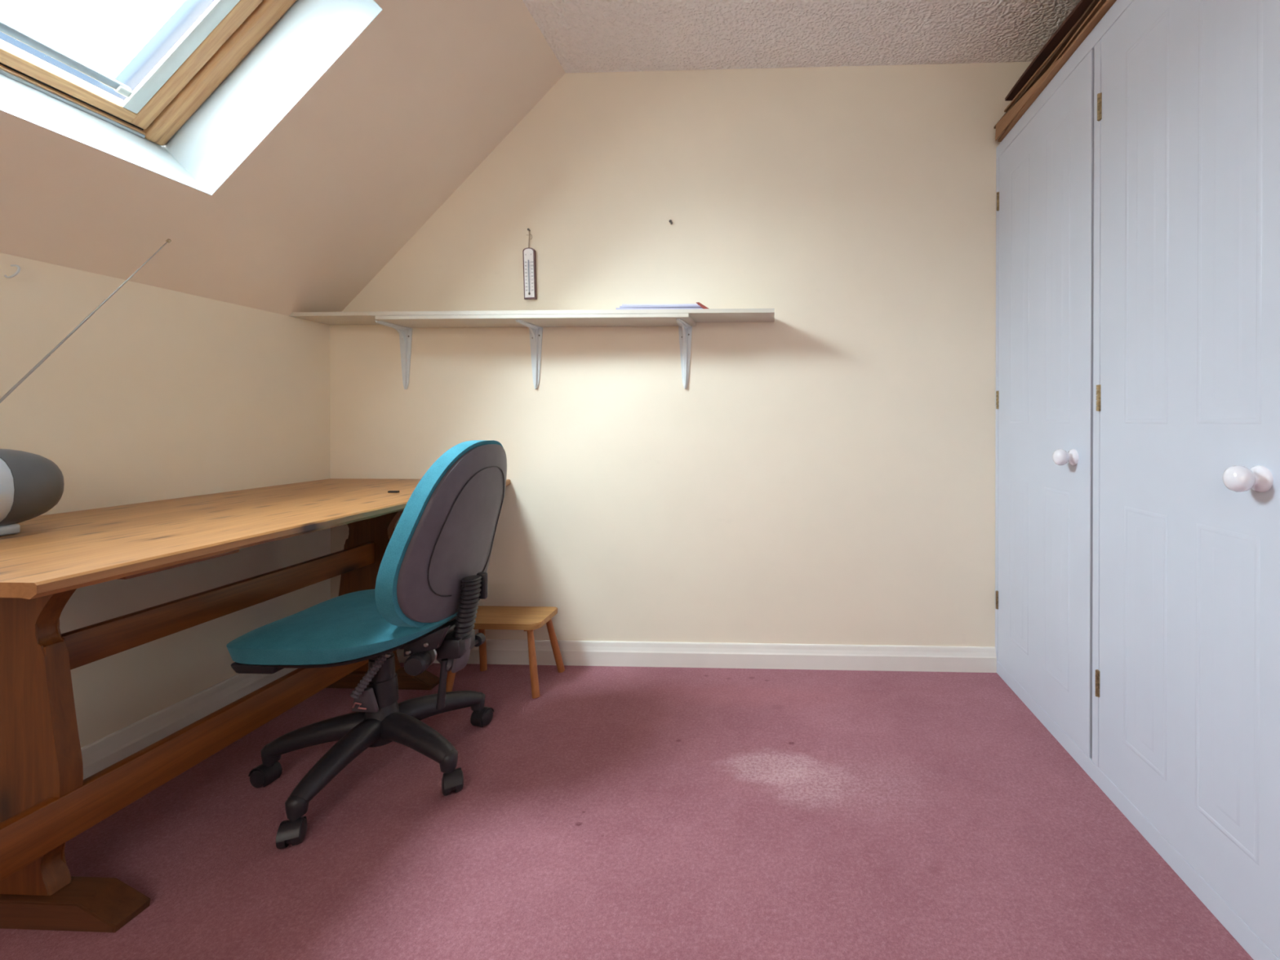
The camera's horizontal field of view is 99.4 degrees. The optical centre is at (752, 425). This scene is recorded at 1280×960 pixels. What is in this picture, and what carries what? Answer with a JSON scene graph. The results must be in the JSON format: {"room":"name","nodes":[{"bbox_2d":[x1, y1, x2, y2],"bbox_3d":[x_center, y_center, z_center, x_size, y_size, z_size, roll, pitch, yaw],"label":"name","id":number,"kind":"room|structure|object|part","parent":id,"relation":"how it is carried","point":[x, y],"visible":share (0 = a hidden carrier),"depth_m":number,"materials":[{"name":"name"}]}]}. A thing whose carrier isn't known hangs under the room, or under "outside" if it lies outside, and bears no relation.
{"room":"home office","nodes":[
{"label":"home office","id":0,"kind":"room"},
{"bbox_2d":[0,252,330,747],"bbox_3d":[-1.891,0.294,0.458,0.100,1.409,3.573,0,0,2],"label":"wall","id":1,"kind":"structure","parent":0,"point":[160,393],"depth_m":1.61,"materials":[{"name":"beige paint"}]},
{"bbox_2d":[4,264,20,278],"bbox_3d":[-1.799,-0.374,1.296,0.034,0.036,0.016,0,0,2],"label":"hook","id":2,"kind":"object","parent":1,"relation":"attached to","point":[18,270],"visible":1,"depth_m":1.29,"materials":[{"name":"white metal"}]},
{"bbox_2d":[80,667,297,779],"bbox_3d":[-1.833,0.935,0.451,0.016,0.125,3.556,0,0,2],"label":"baseboard","id":3,"kind":"structure","parent":1,"relation":"attached to","point":[100,754],"depth_m":1.63,"materials":[{"name":"white paint"}]},
{"bbox_2d":[0,0,565,315],"bbox_3d":[-1.353,-0.939,0.432,1.105,1.128,3.573,0,0,2],"label":"sloped ceiling","id":4,"kind":"structure","parent":0,"point":[428,89],"depth_m":1.71,"materials":[{"name":"paint"}]},
{"bbox_2d":[0,73,212,195],"bbox_3d":[-1.658,-0.734,1.200,0.172,0.148,0.744,0,0,2],"label":"window reveal","id":5,"kind":"structure","parent":4,"relation":"attached to","point":[17,99],"depth_m":1.31,"materials":[{"name":"white paint"}]},
{"bbox_2d":[0,0,297,146],"bbox_3d":[-1.497,-1.094,1.192,0.580,0.586,0.682,0,0,2],"label":"window","id":6,"kind":"structure","parent":4,"relation":"in","point":[246,24],"depth_m":1.46,"materials":[{"name":"brown wood"}]},
{"bbox_3d":[-1.711,-0.851,1.201,0.063,0.062,0.567,0,0,2],"label":"sash","id":7,"kind":"part","parent":6,"relation":"part of","materials":[{"name":"brown wood"}]},
{"bbox_3d":[-1.748,-0.839,1.203,0.077,0.075,0.584,0,0,2],"label":"frame","id":8,"kind":"part","parent":6,"relation":"part of","materials":[{"name":"brown wood"}]},
{"bbox_3d":[-1.743,-0.846,1.203,0.072,0.071,0.584,0,0,2],"label":"frame","id":9,"kind":"part","parent":6,"relation":"part of","materials":[{"name":"brown wood"}]},
{"bbox_2d":[0,0,239,113],"bbox_3d":[-1.481,-1.050,1.192,0.406,0.417,0.492,0,0,2],"label":"roller blind","id":10,"kind":"object","parent":6,"relation":"attached to","point":[136,100],"visible":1,"depth_m":1.41,"materials":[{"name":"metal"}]},
{"bbox_3d":[-1.473,-1.050,1.421,0.406,0.414,0.033,0,0,2],"label":"rail","id":11,"kind":"part","parent":10,"relation":"part of","materials":[{"name":"grey metal"}]},
{"bbox_3d":[-1.470,-1.061,1.456,0.469,0.479,0.038,0,0,2],"label":"sash","id":12,"kind":"part","parent":6,"relation":"part of","materials":[{"name":"brown wood"}]},
{"bbox_3d":[-1.484,-1.095,1.508,0.574,0.584,0.051,0,0,2],"label":"frame","id":13,"kind":"part","parent":6,"relation":"part of","materials":[{"name":"brown wood"}]},
{"bbox_2d":[162,0,382,195],"bbox_3d":[-1.381,-0.996,1.545,0.658,0.666,0.031,0,0,2],"label":"window reveal","id":14,"kind":"structure","parent":4,"relation":"attached to","point":[308,39],"depth_m":1.53,"materials":[{"name":"white paint"}]},
{"bbox_2d":[0,662,1253,959],"bbox_3d":[-0.139,1.048,0.398,3.607,0.100,3.773,0,0,2],"label":"floor","id":15,"kind":"structure","parent":0,"point":[611,812],"depth_m":1.27,"materials":[{"name":"pink carpet"}]},
{"bbox_2d":[0,478,510,933],"bbox_3d":[-1.412,0.611,1.514,0.771,0.764,1.424,0,0,2],"label":"desk","id":16,"kind":"object","parent":15,"relation":"on","point":[46,800],"visible":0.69,"depth_m":1.09,"materials":[{"name":"brown wood"}]},
{"bbox_3d":[-1.496,0.596,1.079,0.360,0.684,0.036,0,0,2],"label":"leg","id":17,"kind":"part","parent":16,"relation":"part of","materials":[{"name":"orange wood"}]},
{"bbox_2d":[0,239,171,536],"bbox_3d":[-1.607,-0.147,1.171,0.201,0.755,0.684,0,0,2],"label":"radio","id":18,"kind":"object","parent":16,"relation":"on","point":[31,485],"visible":1,"depth_m":1.12,"materials":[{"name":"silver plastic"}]},
{"bbox_3d":[-1.449,0.591,2.031,0.360,0.684,0.036,0,0,2],"label":"leg","id":19,"kind":"part","parent":16,"relation":"part of","materials":[{"name":"orange wood"}]},
{"bbox_2d":[387,490,399,493],"bbox_3d":[-1.203,0.224,1.788,0.033,0.007,0.013,0,0,2],"label":"clip","id":20,"kind":"object","parent":16,"relation":"on","point":[388,491],"visible":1,"depth_m":1.78,"materials":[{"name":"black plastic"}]},
{"bbox_2d":[226,440,506,848],"bbox_3d":[-1.064,0.518,1.513,0.628,0.947,0.579,0,0,2],"label":"office chair","id":21,"kind":"object","parent":15,"relation":"on","point":[432,578],"visible":1,"depth_m":1.43,"materials":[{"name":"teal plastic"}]},
{"bbox_2d":[248,760,282,786],"bbox_3d":[-1.348,0.961,1.476,0.058,0.050,0.042,0,0,9],"label":"caster wheel","id":22,"kind":"object","parent":21,"relation":"attached to","point":[267,772],"depth_m":1.46,"materials":[{"name":"black plastic"}]},
{"bbox_2d":[275,815,306,842],"bbox_3d":[-1.091,0.962,1.263,0.042,0.050,0.058,0,0,-25],"label":"caster wheel","id":23,"kind":"object","parent":21,"relation":"attached to","point":[294,829],"depth_m":1.25,"materials":[{"name":"black plastic"}]},
{"bbox_3d":[-1.227,0.879,1.507,0.266,0.106,0.072,0,0,-14],"label":"arm","id":24,"kind":"part","parent":21,"relation":"part of","materials":[{"name":"black plastic"}]},
{"bbox_3d":[-1.081,0.880,1.388,0.073,0.106,0.265,0,0,2],"label":"arm","id":25,"kind":"part","parent":21,"relation":"part of","materials":[{"name":"black plastic"}]},
{"bbox_2d":[226,589,457,665],"bbox_3d":[-1.097,0.557,1.522,0.500,0.079,0.460,0,0,2],"label":"seat cushion","id":26,"kind":"object","parent":21,"relation":"on","point":[347,628],"depth_m":1.36,"materials":[{"name":"teal fabric"}]},
{"bbox_3d":[-0.897,0.638,1.436,0.059,0.058,0.066,0,0,2],"label":"tension knob","id":27,"kind":"part","parent":21,"relation":"part of","materials":[{"name":"black plastic"}]},
{"bbox_3d":[-0.927,0.879,1.488,0.266,0.106,0.072,0,0,21],"label":"arm","id":28,"kind":"part","parent":21,"relation":"part of","materials":[{"name":"black plastic"}]},
{"bbox_2d":[374,440,502,627],"bbox_3d":[-0.843,0.299,1.539,0.169,0.510,0.454,0,0,2],"label":"backrest cushion","id":29,"kind":"object","parent":21,"relation":"on","point":[432,573],"depth_m":1.42,"materials":[{"name":"teal fabric"}]},
{"bbox_3d":[-0.973,0.878,1.666,0.072,0.106,0.265,0,0,40],"label":"arm","id":30,"kind":"part","parent":21,"relation":"part of","materials":[{"name":"black plastic"}]},
{"bbox_3d":[-0.877,0.730,1.505,0.030,0.137,0.026,0,0,2],"label":"lever","id":31,"kind":"part","parent":21,"relation":"part of","materials":[{"name":"black plastic"}]},
{"bbox_2d":[443,767,462,789],"bbox_3d":[-0.811,0.961,1.442,0.042,0.050,0.058,0,0,-34],"label":"caster wheel","id":32,"kind":"object","parent":21,"relation":"attached to","point":[452,777],"depth_m":1.43,"materials":[{"name":"black plastic"}]},
{"bbox_3d":[-0.827,0.647,1.593,0.036,0.036,0.057,0,0,2],"label":"knob","id":33,"kind":"part","parent":21,"relation":"part of","materials":[{"name":"black plastic"}]},
{"bbox_2d":[470,706,493,727],"bbox_3d":[-0.893,0.960,1.764,0.042,0.050,0.058,0,0,17],"label":"caster wheel","id":34,"kind":"object","parent":21,"relation":"attached to","point":[482,716],"depth_m":1.74,"materials":[{"name":"black plastic"}]},
{"bbox_2d":[445,605,564,698],"bbox_3d":[-0.943,0.858,2.046,0.371,0.267,0.231,0,0,2],"label":"wooden stool","id":35,"kind":"object","parent":15,"relation":"on","point":[529,619],"visible":0.72,"depth_m":2.01,"materials":[{"name":"brown wood"}]},
{"bbox_3d":[-1.100,0.868,1.966,0.073,0.247,0.027,0,0,-36],"label":"leg","id":36,"kind":"part","parent":35,"relation":"part of","materials":[{"name":"brown wood"}]},
{"bbox_3d":[-1.078,0.867,2.129,0.027,0.248,0.080,0,0,-18],"label":"leg","id":37,"kind":"part","parent":35,"relation":"part of","materials":[{"name":"brown wood"}]},
{"bbox_3d":[-0.946,0.735,2.038,0.340,0.021,0.185,0,0,2],"label":"seat","id":38,"kind":"part","parent":35,"relation":"part of","materials":[{"name":"brown wood"}]},
{"bbox_3d":[-0.804,0.868,1.953,0.072,0.247,0.027,0,0,42],"label":"leg","id":39,"kind":"part","parent":35,"relation":"part of","materials":[{"name":"brown wood"}]},
{"bbox_3d":[-0.786,0.867,2.121,0.026,0.249,0.084,0,0,41],"label":"leg","id":40,"kind":"part","parent":35,"relation":"part of","materials":[{"name":"brown wood"}]},
{"bbox_2d":[995,0,1279,959],"bbox_3d":[1.235,-0.055,1.151,0.713,2.097,1.953,0,0,2],"label":"wardrobe","id":41,"kind":"object","parent":15,"relation":"on","point":[1137,429],"visible":1,"depth_m":1.23,"materials":[{"name":"white paint"}]},
{"bbox_3d":[0.966,0.504,1.936,0.001,0.604,0.149,0,0,2],"label":"door panel","id":42,"kind":"part","parent":41,"relation":"part of","materials":[{"name":"white paint"}]},
{"bbox_3d":[0.965,-0.476,1.931,0.001,0.940,0.149,0,0,2],"label":"door panel","id":43,"kind":"part","parent":41,"relation":"part of","materials":[{"name":"white paint"}]},
{"bbox_3d":[0.971,-0.058,1.805,0.019,1.993,0.611,0,0,2],"label":"cabinet door","id":44,"kind":"part","parent":41,"relation":"part of","materials":[{"name":"white paint"}]},
{"bbox_2d":[995,0,1116,142],"bbox_3d":[1.209,-1.136,1.318,0.580,0.060,1.535,0,0,2],"label":"trim","id":45,"kind":"structure","parent":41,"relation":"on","point":[1017,111],"depth_m":1.74,"materials":[{"name":"wood"}]},
{"bbox_3d":[1.207,-1.133,1.285,0.522,0.015,1.570,0,0,2],"label":"box","id":46,"kind":"object","parent":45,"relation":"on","visible":0},
{"bbox_2d":[1005,0,1106,128],"bbox_3d":[1.216,-1.151,1.325,0.548,0.015,1.510,0,0,2],"label":"box","id":47,"kind":"object","parent":46,"relation":"on","point":[1100,3],"visible":0.12,"depth_m":1.54,"materials":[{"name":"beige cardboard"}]},
{"bbox_2d":[993,0,1099,128],"bbox_3d":[1.201,-1.170,1.275,0.554,0.013,1.650,0,0,2],"label":"box","id":48,"kind":"object","parent":47,"relation":"on","point":[1093,4],"visible":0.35,"depth_m":1.67,"materials":[{"name":"brown cardboard"}]},
{"bbox_2d":[1004,20,1078,111],"bbox_3d":[1.191,-1.192,1.281,0.514,0.014,1.500,0,0,2],"label":"box","id":49,"kind":"object","parent":48,"relation":"on","point":[1040,68],"visible":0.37,"depth_m":1.83,"materials":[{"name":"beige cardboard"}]},
{"bbox_2d":[1004,0,1093,101],"bbox_3d":[1.183,-1.214,1.216,0.525,0.028,1.570,0,0,2],"label":"box","id":50,"kind":"object","parent":49,"relation":"on","point":[1075,15],"visible":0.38,"depth_m":1.71,"materials":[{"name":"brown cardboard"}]},
{"bbox_3d":[0.956,0.505,1.681,0.001,0.604,0.149,0,0,2],"label":"door panel","id":51,"kind":"part","parent":41,"relation":"part of","materials":[{"name":"white paint"}]},
{"bbox_3d":[0.956,-0.475,1.675,0.001,0.940,0.149,0,0,2],"label":"door panel","id":52,"kind":"part","parent":41,"relation":"part of","materials":[{"name":"white paint"}]},
{"bbox_3d":[0.923,0.095,1.583,0.059,0.049,0.049,0,0,2],"label":"door knob","id":53,"kind":"part","parent":41,"relation":"part of","materials":[{"name":"white ceramic"}]},
{"bbox_3d":[0.942,0.507,1.282,0.001,0.604,0.149,0,0,2],"label":"door panel","id":54,"kind":"part","parent":41,"relation":"part of","materials":[{"name":"white paint"}]},
{"bbox_3d":[0.941,-0.473,1.277,0.001,0.940,0.149,0,0,2],"label":"door panel","id":55,"kind":"part","parent":41,"relation":"part of","materials":[{"name":"white paint"}]},
{"bbox_3d":[0.947,-0.055,1.164,0.019,1.993,0.586,0,0,2],"label":"cabinet door","id":56,"kind":"part","parent":41,"relation":"part of","materials":[{"name":"white paint"}]},
{"bbox_3d":[0.933,0.508,1.052,0.001,0.604,0.149,0,0,2],"label":"door panel","id":57,"kind":"part","parent":41,"relation":"part of","materials":[{"name":"white paint"}]},
{"bbox_3d":[0.933,-0.472,1.047,0.001,0.940,0.149,0,0,2],"label":"door panel","id":58,"kind":"part","parent":41,"relation":"part of","materials":[{"name":"white paint"}]},
{"bbox_3d":[0.901,0.099,0.978,0.059,0.049,0.049,0,0,2],"label":"door knob","id":59,"kind":"part","parent":41,"relation":"part of","materials":[{"name":"white ceramic"}]},
{"bbox_2d":[329,62,1031,646],"bbox_3d":[-0.071,-0.280,2.226,3.607,2.537,0.100,0,0,2],"label":"wall","id":60,"kind":"structure","parent":0,"point":[822,472],"depth_m":2.18,"materials":[{"name":"beige paint"}]},
{"bbox_2d":[375,320,412,389],"bbox_3d":[-1.449,-0.276,2.142,0.056,0.254,0.166,0,0,2],"label":"shelf bracket","id":61,"kind":"object","parent":60,"relation":"attached to","point":[405,333],"visible":1,"depth_m":2.22,"materials":[{"name":"white metal"}]},
{"bbox_3d":[-1.449,-0.361,2.141,0.049,0.084,0.165,0,0,2],"label":"shelf arm","id":62,"kind":"part","parent":61,"relation":"part of","materials":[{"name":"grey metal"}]},
{"bbox_3d":[-1.446,-0.276,2.219,0.056,0.254,0.013,0,0,2],"label":"wall arm","id":63,"kind":"part","parent":61,"relation":"part of","materials":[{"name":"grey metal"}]},
{"bbox_2d":[374,313,695,328],"bbox_3d":[-0.837,-0.411,2.109,1.205,0.014,0.187,0,0,2],"label":"shelf board","id":64,"kind":"object","parent":61,"relation":"on","point":[610,319],"visible":1,"depth_m":2.06,"materials":[{"name":"white wood"}]},
{"bbox_2d":[289,308,774,324],"bbox_3d":[-0.847,-0.426,2.109,1.864,0.015,0.187,0,0,2],"label":"shelf board","id":65,"kind":"object","parent":64,"relation":"on","point":[699,315],"visible":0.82,"depth_m":2.03,"materials":[{"name":"white wood"}]},
{"bbox_2d":[695,302,708,308],"bbox_3d":[-0.183,-0.451,2.069,0.062,0.032,0.094,0,0,2],"label":"leaflet","id":66,"kind":"object","parent":65,"relation":"on","point":[701,305],"visible":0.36,"depth_m":2.02,"materials":[{"name":"red paper"}]},
{"bbox_3d":[-0.345,-0.439,2.099,0.337,0.008,0.132,0,0,2],"label":"envelope","id":67,"kind":"object","parent":65,"relation":"on","visible":0},
{"bbox_2d":[616,306,702,309],"bbox_3d":[-0.354,-0.447,2.097,0.339,0.007,0.114,0,0,2],"label":"envelope","id":68,"kind":"object","parent":67,"relation":"on","point":[700,307],"visible":0.31,"depth_m":2.04,"materials":[{"name":"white paper"}]},
{"bbox_2d":[619,305,700,307],"bbox_3d":[-0.352,-0.454,2.091,0.314,0.006,0.105,0,0,2],"label":"envelope","id":69,"kind":"object","parent":68,"relation":"on","point":[668,306],"visible":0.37,"depth_m":2.04,"materials":[{"name":"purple paper"}]},
{"bbox_2d":[622,303,697,306],"bbox_3d":[-0.354,-0.462,2.099,0.295,0.006,0.110,0,0,2],"label":"envelope","id":70,"kind":"object","parent":69,"relation":"on","point":[677,304],"visible":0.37,"depth_m":2.05,"materials":[{"name":"white paper"}]},
{"bbox_2d":[515,320,542,388],"bbox_3d":[-0.897,-0.276,2.122,0.056,0.254,0.166,0,0,2],"label":"shelf bracket","id":71,"kind":"object","parent":60,"relation":"attached to","point":[535,331],"visible":1,"depth_m":2.20,"materials":[{"name":"metal"}]},
{"bbox_3d":[-0.897,-0.361,2.121,0.049,0.084,0.165,0,0,2],"label":"shelf arm","id":72,"kind":"part","parent":71,"relation":"part of","materials":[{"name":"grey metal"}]},
{"bbox_3d":[-0.894,-0.276,2.198,0.056,0.254,0.013,0,0,2],"label":"wall arm","id":73,"kind":"part","parent":71,"relation":"part of","materials":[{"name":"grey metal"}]},
{"bbox_2d":[675,318,692,388],"bbox_3d":[-0.278,-0.276,2.099,0.056,0.254,0.166,0,0,2],"label":"shelf bracket","id":74,"kind":"object","parent":60,"relation":"attached to","point":[685,330],"visible":1,"depth_m":2.18,"materials":[{"name":"metal"}]},
{"bbox_3d":[-0.278,-0.361,2.098,0.049,0.084,0.165,0,0,2],"label":"shelf arm","id":75,"kind":"part","parent":74,"relation":"part of","materials":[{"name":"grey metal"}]},
{"bbox_2d":[396,639,996,672],"bbox_3d":[-0.401,0.940,2.187,2.751,0.097,0.016,0,0,2],"label":"baseboard","id":76,"kind":"structure","parent":60,"relation":"attached to","point":[499,651],"depth_m":2.17,"materials":[{"name":"white paint"}]},
{"bbox_2d":[522,0,1080,73],"bbox_3d":[0.364,-1.489,0.366,2.400,0.100,3.573,0,0,2],"label":"ceiling","id":77,"kind":"structure","parent":0,"point":[584,36],"depth_m":1.97,"materials":[{"name":"white paint"}]},
{"bbox_3d":[-0.921,-0.803,2.197,0.010,0.010,0.019,0,0,2],"label":"nail","id":78,"kind":"object","parent":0,"visible":0},
{"bbox_2d":[522,230,537,299],"bbox_3d":[-0.918,-0.660,2.194,0.054,0.284,0.020,0,0,2],"label":"thermometer","id":79,"kind":"object","parent":78,"relation":"hanging from","point":[529,254],"visible":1,"depth_m":2.19,"materials":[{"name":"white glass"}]},
{"bbox_3d":[-0.918,-0.625,2.192,0.044,0.201,0.001,0,0,2],"label":"scale plate","id":80,"kind":"part","parent":79,"relation":"part of","materials":[{"name":"white plastic"}]}
]}

